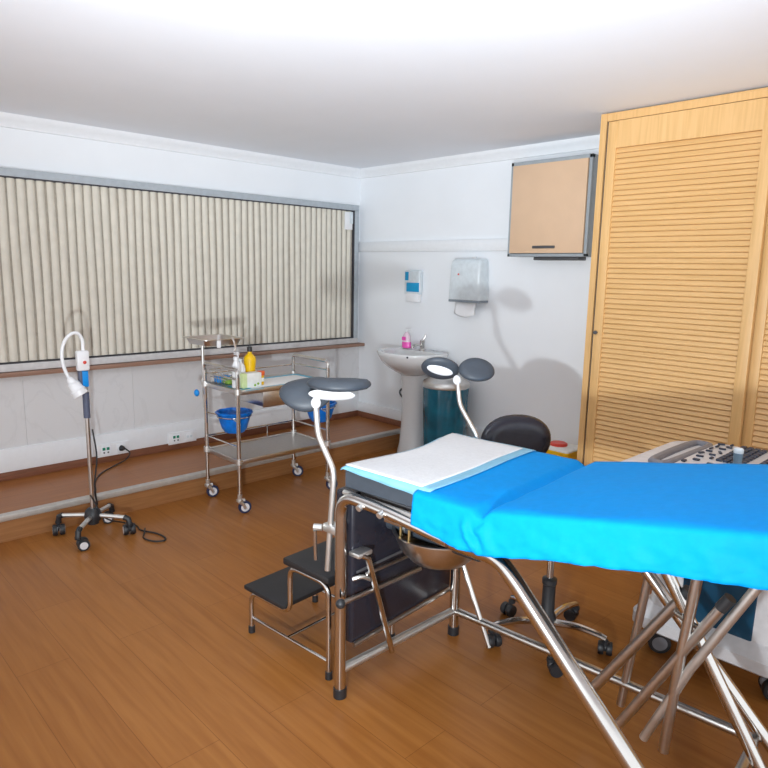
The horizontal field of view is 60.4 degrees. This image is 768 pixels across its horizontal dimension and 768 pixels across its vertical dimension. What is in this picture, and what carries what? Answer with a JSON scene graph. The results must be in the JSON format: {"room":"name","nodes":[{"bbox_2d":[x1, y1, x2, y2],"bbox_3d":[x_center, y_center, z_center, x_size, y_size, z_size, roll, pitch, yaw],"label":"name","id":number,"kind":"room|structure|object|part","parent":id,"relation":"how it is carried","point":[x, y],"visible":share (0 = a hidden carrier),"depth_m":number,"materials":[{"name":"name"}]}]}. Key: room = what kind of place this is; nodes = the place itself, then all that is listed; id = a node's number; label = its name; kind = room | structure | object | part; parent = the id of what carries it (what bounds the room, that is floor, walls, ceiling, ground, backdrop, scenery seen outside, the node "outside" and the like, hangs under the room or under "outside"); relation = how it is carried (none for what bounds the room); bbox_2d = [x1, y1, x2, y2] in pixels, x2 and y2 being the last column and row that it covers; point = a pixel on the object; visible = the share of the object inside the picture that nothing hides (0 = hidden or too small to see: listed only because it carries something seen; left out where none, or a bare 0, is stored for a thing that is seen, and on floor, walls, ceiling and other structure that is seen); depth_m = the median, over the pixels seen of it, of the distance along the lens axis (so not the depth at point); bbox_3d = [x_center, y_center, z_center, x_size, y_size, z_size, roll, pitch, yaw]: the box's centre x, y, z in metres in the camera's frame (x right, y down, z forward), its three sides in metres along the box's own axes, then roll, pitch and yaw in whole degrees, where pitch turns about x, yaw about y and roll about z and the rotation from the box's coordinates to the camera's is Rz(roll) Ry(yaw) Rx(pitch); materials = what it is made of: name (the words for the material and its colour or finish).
{"room":"examination room","nodes":[
{"label":"examination room","id":0,"kind":"room"},
{"bbox_2d":[0,127,359,337],"bbox_3d":[-2.655,-0.383,3.782,6.830,2.360,0.100,-8,14,-43],"label":"wall","id":1,"kind":"structure","parent":0,"point":[19,149],"depth_m":4.59,"materials":[{"name":"paint"}]},
{"bbox_2d":[97,440,129,457],"bbox_3d":[-1.882,0.450,4.580,0.223,0.088,0.016,-8,14,-43],"label":"outlet","id":2,"kind":"object","parent":1,"relation":"attached to","point":[110,449],"visible":0.97,"depth_m":4.57,"materials":[{"name":"white plastic"}]},
{"bbox_2d":[0,347,358,449],"bbox_3d":[-2.628,0.221,3.845,6.629,0.460,0.012,-8,14,-43],"label":"wall panel","id":3,"kind":"object","parent":1,"relation":"attached to","point":[34,409],"depth_m":4.61,"materials":[{"name":"white paint"}]},
{"bbox_2d":[0,167,358,372],"bbox_3d":[-1.875,-0.736,4.362,4.517,1.209,0.062,-8,14,-43],"label":"window","id":4,"kind":"structure","parent":1,"relation":"in","point":[4,172],"depth_m":4.76,"materials":[{"name":"metal"}]},
{"bbox_2d":[0,177,351,362],"bbox_3d":[-1.872,-0.738,4.359,4.405,1.101,0.024,-8,14,-43],"label":"window blind","id":5,"kind":"object","parent":4,"relation":"attached to","point":[127,271],"visible":0.97,"depth_m":4.62,"materials":[{"name":"beige fabric"}]},
{"bbox_3d":[-1.886,-0.164,4.462,4.517,0.046,0.062,-8,14,-43],"label":"rail","id":6,"kind":"part","parent":4,"relation":"part of","materials":[{"name":"metal"}]},
{"bbox_2d":[344,212,352,229],"bbox_3d":[-0.304,-1.414,5.711,0.085,0.150,0.021,-8,14,-43],"label":"bracket","id":7,"kind":"object","parent":4,"relation":"attached to","point":[348,215],"visible":1,"depth_m":5.71,"materials":[{"name":"white plastic"}]},
{"bbox_2d":[0,394,358,481],"bbox_3d":[-2.629,0.545,3.897,6.630,0.204,0.026,-8,14,-43],"label":"baseboard","id":8,"kind":"structure","parent":1,"relation":"attached to","point":[36,455],"depth_m":4.70,"materials":[{"name":"white paint"}]},
{"bbox_2d":[0,112,359,178],"bbox_3d":[-2.580,-1.498,3.531,6.630,0.075,0.055,-8,14,-43],"label":"trim","id":9,"kind":"structure","parent":1,"relation":"attached to","point":[7,120],"depth_m":4.53,"materials":[{"name":"white paint"}]},
{"bbox_2d":[168,429,195,444],"bbox_3d":[-1.513,0.396,4.930,0.219,0.088,0.016,-8,14,-43],"label":"outlet","id":10,"kind":"object","parent":1,"relation":"attached to","point":[189,435],"visible":1,"depth_m":4.92,"materials":[{"name":"white plastic"}]},
{"bbox_2d":[0,342,364,377],"bbox_3d":[-2.596,-0.017,3.776,6.630,0.028,0.090,-8,14,-43],"label":"trim","id":11,"kind":"structure","parent":1,"relation":"attached to","point":[290,350],"depth_m":4.71,"materials":[{"name":"brown wood"}]},
{"bbox_2d":[0,447,767,767],"bbox_3d":[-0.178,1.321,1.435,6.830,0.100,7.320,-8,14,-43],"label":"floor","id":12,"kind":"structure","parent":0,"point":[122,651],"depth_m":2.51,"materials":[{"name":"laminate"}]},
{"bbox_2d":[52,331,165,550],"bbox_3d":[-1.724,0.225,3.929,0.548,1.148,1.226,-4,11,-29],"label":"lamp","id":13,"kind":"object","parent":12,"relation":"on","point":[92,515],"visible":1,"depth_m":3.61,"materials":[{"name":"silver plastic"}]},
{"bbox_3d":[-1.736,0.734,3.691,0.152,0.035,0.025,2,10,4],"label":"leg","id":14,"kind":"part","parent":13,"relation":"part of","materials":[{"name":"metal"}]},
{"bbox_3d":[-1.623,0.756,3.575,0.025,0.035,0.152,1,10,-2],"label":"leg","id":15,"kind":"part","parent":13,"relation":"part of","materials":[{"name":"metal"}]},
{"bbox_3d":[-1.615,0.719,3.791,0.025,0.035,0.152,2,10,6],"label":"leg","id":16,"kind":"part","parent":13,"relation":"part of","materials":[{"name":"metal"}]},
{"bbox_3d":[-1.749,0.392,4.108,0.145,0.464,0.996,-1,10,-11],"label":"power cord","id":17,"kind":"part","parent":13,"relation":"part of","materials":[{"name":"black plastic"}]},
{"bbox_3d":[-1.516,0.739,3.683,0.152,0.035,0.025,1,10,0],"label":"leg","id":18,"kind":"part","parent":13,"relation":"part of","materials":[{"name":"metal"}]},
{"bbox_3d":[-1.402,0.727,3.721,0.429,0.241,0.197,3,10,10],"label":"spare cord","id":19,"kind":"part","parent":13,"relation":"part of","materials":[{"name":"black plastic"}]},
{"bbox_2d":[0,416,400,513],"bbox_3d":[-2.413,0.760,3.702,6.630,0.145,0.660,-8,14,-43],"label":"platform","id":20,"kind":"object","parent":12,"relation":"on","point":[36,490],"visible":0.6,"depth_m":4.38,"materials":[{"name":"laminate"}]},
{"bbox_2d":[0,434,399,542],"bbox_3d":[-2.182,0.820,3.468,6.630,0.116,0.008,-8,14,-43],"label":"baseboard","id":21,"kind":"structure","parent":20,"relation":"attached to","point":[27,526],"depth_m":4.30,"materials":[{"name":"brown wood"}]},
{"bbox_2d":[0,428,400,521],"bbox_3d":[-2.191,0.743,3.466,6.630,0.032,0.050,-8,14,-43],"label":"trim","id":22,"kind":"structure","parent":20,"relation":"attached to","point":[12,515],"depth_m":4.16,"materials":[{"name":"metal"}]},
{"bbox_2d":[182,334,337,512],"bbox_3d":[-0.740,0.204,4.373,1.024,1.074,0.482,-8,14,-43],"label":"trolley","id":23,"kind":"object","parent":12,"relation":"on","point":[239,453],"visible":0.81,"depth_m":4.23,"materials":[{"name":"metal"}]},
{"bbox_3d":[-1.190,0.056,4.190,0.032,0.046,0.042,-8,14,-43],"label":"clamp knob","id":24,"kind":"part","parent":23,"relation":"part of","materials":[{"name":"blue plastic"}]},
{"bbox_3d":[-1.112,-0.052,4.193,0.146,0.426,0.033,8,12,34],"label":"tray arm","id":25,"kind":"part","parent":23,"relation":"part of","materials":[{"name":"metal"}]},
{"bbox_3d":[-1.148,0.279,4.260,0.025,0.750,0.025,-8,14,-43],"label":"post","id":26,"kind":"part","parent":23,"relation":"part of","materials":[{"name":"metal"}]},
{"bbox_2d":[182,334,244,350],"bbox_3d":[-1.055,-0.255,4.098,0.290,0.087,0.309,-8,14,-43],"label":"tray","id":27,"kind":"object","parent":23,"relation":"on","point":[217,340],"depth_m":4.05,"materials":[{"name":"metal"}]},
{"bbox_3d":[-1.006,-0.050,4.060,0.012,0.012,0.390,-8,14,-43],"label":"guard rail","id":28,"kind":"part","parent":23,"relation":"part of","materials":[{"name":"metal"}]},
{"bbox_3d":[-1.014,0.359,4.131,0.012,0.012,0.390,-8,14,-43],"label":"rail","id":29,"kind":"part","parent":23,"relation":"part of","materials":[{"name":"metal"}]},
{"bbox_2d":[215,407,252,433],"bbox_3d":[-0.946,0.236,4.173,0.237,0.136,0.235,-8,14,-43],"label":"basin","id":30,"kind":"object","parent":23,"relation":"in","point":[229,426],"visible":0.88,"depth_m":4.12,"materials":[{"name":"blue plastic"}]},
{"bbox_3d":[-0.878,0.332,3.984,0.025,0.750,0.025,-8,14,-43],"label":"post","id":31,"kind":"part","parent":23,"relation":"part of","materials":[{"name":"metal"}]},
{"bbox_3d":[-0.732,0.055,4.321,0.360,0.095,0.330,-8,14,-43],"label":"drawer","id":32,"kind":"part","parent":23,"relation":"part of","materials":[{"name":"metal"}]},
{"bbox_3d":[-0.901,0.336,4.513,0.690,0.090,0.011,-8,14,-43],"label":"rail","id":33,"kind":"part","parent":23,"relation":"part of","materials":[{"name":"metal"}]},
{"bbox_3d":[-0.893,-0.102,4.436,0.690,0.011,0.011,-8,14,-43],"label":"rail","id":34,"kind":"part","parent":23,"relation":"part of","materials":[{"name":"metal"}]},
{"bbox_2d":[206,372,314,394],"bbox_3d":[-0.759,-0.008,4.310,0.698,0.030,0.398,-8,14,-43],"label":"tray","id":35,"kind":"object","parent":23,"relation":"on","point":[271,390],"depth_m":4.09,"materials":[{"name":"metal"}]},
{"bbox_2d":[217,374,310,390],"bbox_3d":[-0.724,-0.017,4.301,0.325,0.006,0.640,10,14,43],"label":"pad","id":36,"kind":"object","parent":23,"relation":"on","point":[283,379],"visible":0.57,"depth_m":4.33,"materials":[{"name":"white fabric"}]},
{"bbox_2d":[209,368,231,385],"bbox_3d":[-1.002,-0.045,4.178,0.133,0.088,0.205,-8,14,-43],"label":"wire basket","id":37,"kind":"object","parent":36,"relation":"on","point":[212,370],"visible":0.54,"depth_m":4.14,"materials":[{"name":"metal"}]},
{"bbox_2d":[214,375,229,382],"bbox_3d":[-1.034,-0.034,4.213,0.085,0.040,0.060,-8,14,-43],"label":"packet","id":38,"kind":"object","parent":37,"relation":"in","point":[218,380],"visible":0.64,"depth_m":4.18,"materials":[{"name":"blue plastic"}]},
{"bbox_2d":[223,377,231,383],"bbox_3d":[-0.968,-0.022,4.160,0.075,0.036,0.075,-8,14,-43],"label":"packet","id":39,"kind":"object","parent":37,"relation":"in","point":[226,381],"visible":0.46,"depth_m":4.12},
{"bbox_2d":[232,351,240,387],"bbox_3d":[-0.899,-0.086,4.015,0.054,0.223,0.057,-8,14,-43],"label":"spray bottle","id":40,"kind":"object","parent":36,"relation":"on","point":[235,364],"visible":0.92,"depth_m":4.00,"materials":[{"name":"white plastic"}]},
{"bbox_2d":[238,358,245,372],"bbox_3d":[-0.895,-0.074,4.101,0.068,0.170,0.068,-8,14,-43],"label":"squeeze bottle","id":41,"kind":"object","parent":36,"relation":"on","point":[242,365],"visible":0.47,"depth_m":4.08,"materials":[{"name":"white plastic"}]},
{"bbox_2d":[243,346,255,371],"bbox_3d":[-0.844,-0.117,4.149,0.078,0.240,0.078,-8,14,-43],"label":"bottle","id":42,"kind":"object","parent":36,"relation":"on","point":[249,360],"visible":0.7,"depth_m":4.12,"materials":[{"name":"plastic"}]},
{"bbox_2d":[240,371,261,388],"bbox_3d":[-0.831,-0.026,4.069,0.136,0.089,0.067,-8,14,-43],"label":"glove box","id":43,"kind":"object","parent":36,"relation":"on","point":[247,379],"visible":0.82,"depth_m":4.04,"materials":[{"name":"white cardboard"}]},
{"bbox_2d":[257,370,264,384],"bbox_3d":[-0.779,-0.040,4.158,0.054,0.086,0.054,-8,14,-43],"label":"box","id":44,"kind":"object","parent":36,"relation":"on","point":[261,371],"visible":0.48,"depth_m":4.14,"materials":[{"name":"cardboard"}]},
{"bbox_2d":[208,432,325,463],"bbox_3d":[-0.767,0.418,4.384,0.698,0.030,0.398,-8,14,-43],"label":"shelf","id":45,"kind":"object","parent":23,"relation":"attached to","point":[277,445],"depth_m":4.33,"materials":[{"name":"metal"}]},
{"bbox_3d":[-0.616,0.078,4.202,0.370,0.103,0.006,-8,14,-43],"label":"drawer","id":46,"kind":"part","parent":23,"relation":"part of","materials":[{"name":"metal"}]},
{"bbox_3d":[-0.651,0.206,4.733,0.025,0.750,0.025,-8,14,-43],"label":"post","id":47,"kind":"part","parent":23,"relation":"part of","materials":[{"name":"metal"}]},
{"bbox_3d":[-0.509,-0.122,4.533,0.012,0.012,0.390,-8,14,-43],"label":"guard rail","id":48,"kind":"part","parent":23,"relation":"part of","materials":[{"name":"metal"}]},
{"bbox_3d":[-0.517,0.287,4.604,0.012,0.012,0.390,-8,14,-43],"label":"rail","id":49,"kind":"part","parent":23,"relation":"part of","materials":[{"name":"metal"}]},
{"bbox_2d":[307,400,336,421],"bbox_3d":[-0.449,0.193,4.651,0.237,0.136,0.235,-8,14,-43],"label":"basin","id":50,"kind":"object","parent":23,"relation":"in","point":[332,403],"visible":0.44,"depth_m":4.59,"materials":[{"name":"blue plastic"}]},
{"bbox_3d":[-0.381,0.259,4.456,0.025,0.750,0.025,-8,14,-43],"label":"post","id":51,"kind":"part","parent":23,"relation":"part of","materials":[{"name":"metal"}]},
{"bbox_2d":[244,537,394,680],"bbox_3d":[-0.258,0.841,2.695,0.500,0.412,0.400,10,13,41],"label":"step stool","id":52,"kind":"object","parent":12,"relation":"on","point":[305,577],"visible":0.69,"depth_m":2.59,"materials":[{"name":"rubber"}]},
{"bbox_3d":[-0.376,0.995,2.585,0.463,0.012,0.012,10,13,41],"label":"rail","id":53,"kind":"part","parent":52,"relation":"part of","materials":[{"name":"metal"}]},
{"bbox_3d":[-0.374,0.870,2.563,0.484,0.372,0.021,10,13,41],"label":"frame","id":54,"kind":"part","parent":52,"relation":"part of","materials":[{"name":"metal"}]},
{"bbox_3d":[-0.261,0.974,2.719,0.012,0.012,0.356,10,13,41],"label":"cross rail","id":55,"kind":"part","parent":52,"relation":"part of","materials":[{"name":"metal"}]},
{"bbox_3d":[-0.138,0.829,2.826,0.484,0.372,0.021,10,13,41],"label":"frame","id":56,"kind":"part","parent":52,"relation":"part of","materials":[{"name":"metal"}]},
{"bbox_2d":[377,334,447,452],"bbox_3d":[0.194,0.101,5.326,0.448,0.987,0.582,-8,14,-43],"label":"washbasin","id":57,"kind":"object","parent":12,"relation":"on","point":[407,362],"visible":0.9,"depth_m":5.30,"materials":[{"name":"white ceramic"}]},
{"bbox_2d":[402,328,410,347],"bbox_3d":[0.188,-0.381,5.475,0.058,0.161,0.090,-8,14,-43],"label":"soap bottle","id":58,"kind":"object","parent":57,"relation":"on","point":[406,343],"visible":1,"depth_m":5.45,"materials":[{"name":"pink plastic"}]},
{"bbox_3d":[0.199,-0.168,5.279,0.448,0.188,0.582,-8,14,-43],"label":"basin bowl","id":59,"kind":"part","parent":57,"relation":"part of","materials":[{"name":"white ceramic"}]},
{"bbox_2d":[411,334,425,350],"bbox_3d":[0.282,-0.334,5.335,0.149,0.131,0.052,-8,14,-43],"label":"faucet","id":60,"kind":"object","parent":57,"relation":"on","point":[422,342],"depth_m":5.35,"materials":[{"name":"metal"}]},
{"bbox_2d":[422,377,469,444],"bbox_3d":[0.467,0.289,5.065,0.360,0.715,0.360,-8,14,-43],"label":"waste bin","id":61,"kind":"object","parent":12,"relation":"on","point":[442,415],"visible":0.62,"depth_m":4.91,"materials":[{"name":"metal"}]},
{"bbox_3d":[0.473,-0.040,5.008,0.336,0.047,0.336,-8,14,-43],"label":"lid","id":62,"kind":"part","parent":61,"relation":"part of","materials":[{"name":"metal"}]},
{"bbox_2d":[279,357,767,767],"bbox_3d":[0.522,0.575,2.129,1.722,1.158,0.834,10,13,41],"label":"couch","id":63,"kind":"object","parent":12,"relation":"on","point":[386,566],"visible":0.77,"depth_m":2.21,"materials":[{"name":"metal"}]},
{"bbox_3d":[-0.238,0.558,2.281,0.018,0.106,0.012,10,13,41],"label":"clamp handle","id":64,"kind":"part","parent":63,"relation":"part of","materials":[{"name":"metal"}]},
{"bbox_3d":[-0.147,0.743,2.227,0.034,0.034,0.034,10,13,41],"label":"lever knob","id":65,"kind":"part","parent":63,"relation":"part of","materials":[{"name":"black plastic"}]},
{"bbox_3d":[-0.007,0.389,2.118,0.340,0.022,0.016,10,13,40],"label":"accessory rail","id":66,"kind":"part","parent":63,"relation":"part of","materials":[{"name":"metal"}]},
{"bbox_2d":[345,471,412,507],"bbox_3d":[0.279,0.316,2.284,0.544,0.071,0.637,10,13,41],"label":"seat cushion","id":67,"kind":"object","parent":63,"relation":"on","point":[372,490],"depth_m":2.13,"materials":[{"name":"leather"}]},
{"bbox_3d":[0.000,0.725,2.382,0.016,0.029,0.406,10,13,42],"label":"release lever","id":68,"kind":"part","parent":63,"relation":"part of","materials":[{"name":"metal"}]},
{"bbox_3d":[0.060,0.646,2.426,0.011,0.022,0.360,10,13,41],"label":"guide rod","id":69,"kind":"part","parent":63,"relation":"part of","materials":[{"name":"metal"}]},
{"bbox_3d":[0.010,0.750,2.147,0.465,0.749,0.042,9,13,39],"label":"frame","id":70,"kind":"part","parent":63,"relation":"part of","materials":[{"name":"metal"}]},
{"bbox_3d":[0.056,0.611,2.540,0.088,0.560,0.600,10,13,41],"label":"foot panel","id":71,"kind":"part","parent":63,"relation":"part of","materials":[{"name":"black plastic"}]},
{"bbox_3d":[0.088,0.892,2.555,0.016,0.017,0.590,10,13,41],"label":"panel frame","id":72,"kind":"part","parent":63,"relation":"part of","materials":[{"name":"metal"}]},
{"bbox_2d":[392,508,470,569],"bbox_3d":[0.200,0.528,2.344,0.343,0.234,0.343,-8,14,-43],"label":"bowl","id":73,"kind":"object","parent":63,"relation":"on","point":[425,553],"depth_m":2.24,"materials":[{"name":"silver metal"}]},
{"bbox_2d":[340,433,535,494],"bbox_3d":[0.217,0.270,2.339,0.384,0.033,0.668,10,13,41],"label":"pad","id":74,"kind":"object","parent":63,"relation":"on","point":[451,458],"visible":0.98,"depth_m":2.25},
{"bbox_3d":[0.455,0.686,2.565,0.461,0.748,0.040,10,13,41],"label":"frame","id":75,"kind":"part","parent":63,"relation":"part of","materials":[{"name":"metal"}]},
{"bbox_3d":[0.507,0.852,1.761,0.833,0.712,0.049,10,13,41],"label":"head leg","id":76,"kind":"part","parent":63,"relation":"part of","materials":[{"name":"metal"}]},
{"bbox_2d":[410,451,767,589],"bbox_3d":[0.730,0.332,1.859,1.125,0.304,0.712,10,13,41],"label":"sheet","id":77,"kind":"object","parent":63,"relation":"on","point":[703,522],"visible":1,"depth_m":1.72,"materials":[{"name":"blue fabric"}]},
{"bbox_3d":[0.711,1.015,2.387,1.118,0.032,0.032,10,13,41],"label":"rail","id":78,"kind":"part","parent":63,"relation":"part of","materials":[{"name":"metal"}]},
{"bbox_3d":[0.864,0.740,2.205,0.115,0.783,0.029,10,13,41],"label":"post","id":79,"kind":"part","parent":63,"relation":"part of","materials":[{"name":"metal"}]},
{"bbox_3d":[0.928,0.792,2.157,0.829,0.704,0.040,10,13,41],"label":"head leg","id":80,"kind":"part","parent":63,"relation":"part of","materials":[{"name":"metal"}]},
{"bbox_2d":[481,414,612,677],"bbox_3d":[0.656,0.614,2.664,0.486,0.903,0.539,-1,10,-12],"label":"stool","id":81,"kind":"object","parent":12,"relation":"on","point":[525,431],"visible":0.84,"depth_m":2.76,"materials":[{"name":"black leather"}]},
{"bbox_3d":[0.539,0.974,2.696,0.210,0.044,0.030,0,10,-8],"label":"leg","id":82,"kind":"part","parent":81,"relation":"part of","materials":[{"name":"metal"}]},
{"bbox_3d":[0.553,0.244,2.816,0.340,0.230,0.074,-2,10,-18],"label":"backrest","id":83,"kind":"part","parent":81,"relation":"part of","materials":[{"name":"black leather"}]},
{"bbox_3d":[0.767,0.959,2.805,0.210,0.044,0.030,-8,14,-43],"label":"leg","id":84,"kind":"part","parent":81,"relation":"part of","materials":[{"name":"metal"}]},
{"bbox_3d":[0.789,0.986,2.652,0.210,0.044,0.030,6,11,27],"label":"leg","id":85,"kind":"part","parent":81,"relation":"part of","materials":[{"name":"metal"}]},
{"bbox_2d":[546,440,577,459],"bbox_3d":[1.137,0.584,4.295,0.212,0.422,0.236,-8,14,-43],"label":"sharps container","id":86,"kind":"object","parent":12,"relation":"on","point":[559,448],"visible":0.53,"depth_m":4.19,"materials":[{"name":"yellow plastic"}]},
{"bbox_3d":[1.141,0.403,4.263,0.206,0.018,0.230,-8,14,-43],"label":"container lid","id":87,"kind":"part","parent":86,"relation":"part of","materials":[{"name":"plastic"}]},
{"bbox_2d":[577,87,767,465],"bbox_3d":[2.378,-0.129,2.902,0.625,2.350,2.978,-8,14,-43],"label":"wardrobe","id":88,"kind":"object","parent":12,"relation":"on","point":[676,339],"visible":0.67,"depth_m":3.36,"materials":[{"name":"brown wood"}]},
{"bbox_3d":[2.065,-0.147,2.900,0.034,2.225,0.818,-8,14,-43],"label":"door","id":89,"kind":"part","parent":88,"relation":"part of","materials":[{"name":"brown wood"}]},
{"bbox_2d":[621,440,767,699],"bbox_3d":[1.309,0.684,2.513,0.815,0.841,0.690,-8,14,-43],"label":"machine","id":90,"kind":"object","parent":12,"relation":"on","point":[744,646],"visible":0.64,"depth_m":2.45,"materials":[{"name":"white plastic"}]},
{"bbox_3d":[1.251,0.696,2.444,0.024,0.460,0.260,-8,14,-43],"label":"panel","id":91,"kind":"part","parent":90,"relation":"part of","materials":[{"name":"blue plastic"}]},
{"bbox_3d":[1.317,0.308,2.384,0.570,0.018,0.410,-8,14,-43],"label":"key panel","id":92,"kind":"part","parent":90,"relation":"part of","materials":[{"name":"white plastic"}]},
{"bbox_2d":[733,447,743,463],"bbox_3d":[1.253,0.266,2.335,0.031,0.081,0.031,-1,10,-10],"label":"bottle","id":93,"kind":"object","parent":90,"relation":"on","point":[738,452],"visible":0.66,"depth_m":2.32,"materials":[{"name":"plastic"}]},
{"bbox_2d":[0,0,767,168],"bbox_3d":[-0.132,-1.103,1.014,6.830,0.100,7.320,-8,14,-43],"label":"ceiling","id":94,"kind":"structure","parent":0,"point":[359,84],"depth_m":2.83,"materials":[{"name":"paint"}]},
{"bbox_2d":[358,149,598,444],"bbox_3d":[2.271,-0.245,3.529,0.100,2.360,7.320,-8,14,-43],"label":"wall","id":95,"kind":"structure","parent":0,"point":[531,328],"depth_m":5.01,"materials":[{"name":"paint"}]},
{"bbox_2d":[404,270,422,301],"bbox_3d":[0.243,-0.812,5.467,0.052,0.262,0.180,-8,14,-43],"label":"soap dispenser","id":96,"kind":"object","parent":95,"relation":"attached to","point":[413,278],"visible":1,"depth_m":5.43,"materials":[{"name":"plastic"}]},
{"bbox_3d":[0.244,-0.719,5.481,0.046,0.075,0.145,-8,14,-43],"label":"push lever","id":97,"kind":"part","parent":96,"relation":"part of","materials":[{"name":"white plastic"}]},
{"bbox_2d":[357,401,483,438],"bbox_3d":[2.209,0.710,3.652,0.022,0.145,7.120,-8,14,-43],"label":"baseboard","id":98,"kind":"structure","parent":95,"relation":"attached to","point":[366,407],"depth_m":5.91,"materials":[{"name":"white paint"}]},
{"bbox_2d":[359,239,507,251],"bbox_3d":[0.673,-1.050,4.987,0.038,0.085,2.620,-8,14,-43],"label":"trim","id":99,"kind":"structure","parent":95,"relation":"attached to","point":[474,244],"depth_m":5.22,"materials":[{"name":"white paint"}]},
{"bbox_2d":[448,257,488,317],"bbox_3d":[0.641,-0.733,5.003,0.130,0.460,0.300,-8,14,-43],"label":"dispenser","id":100,"kind":"object","parent":95,"relation":"attached to","point":[469,277],"visible":1,"depth_m":4.94,"materials":[{"name":"grey plastic"}]},
{"bbox_2d":[454,302,476,317],"bbox_3d":[0.619,-0.568,5.034,0.025,0.122,0.207,-8,13,-42],"label":"paper towel","id":101,"kind":"object","parent":100,"relation":"hanging from","point":[462,309],"depth_m":5.03,"materials":[{"name":"white paper"}]},
{"bbox_2d":[360,135,599,178],"bbox_3d":[2.237,-1.362,3.280,0.055,0.075,7.120,-8,14,-43],"label":"trim","id":102,"kind":"structure","parent":95,"relation":"attached to","point":[588,142],"depth_m":4.78,"materials":[{"name":"white paint"}]},
{"bbox_2d":[507,153,597,260],"bbox_3d":[1.129,-1.155,4.393,0.173,0.650,0.605,-8,14,-43],"label":"upper cabinet","id":103,"kind":"object","parent":95,"relation":"attached to","point":[552,200],"visible":0.95,"depth_m":4.31,"materials":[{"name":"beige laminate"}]},
{"bbox_3d":[1.060,-0.911,4.387,0.014,0.018,0.170,-8,14,-43],"label":"door handle","id":104,"kind":"part","parent":103,"relation":"part of","materials":[{"name":"grey plastic"}]},
{"bbox_3d":[1.173,-0.838,4.412,0.100,0.022,0.340,-8,14,-43],"label":"grip rail","id":105,"kind":"part","parent":103,"relation":"part of","materials":[{"name":"grey plastic"}]}
]}

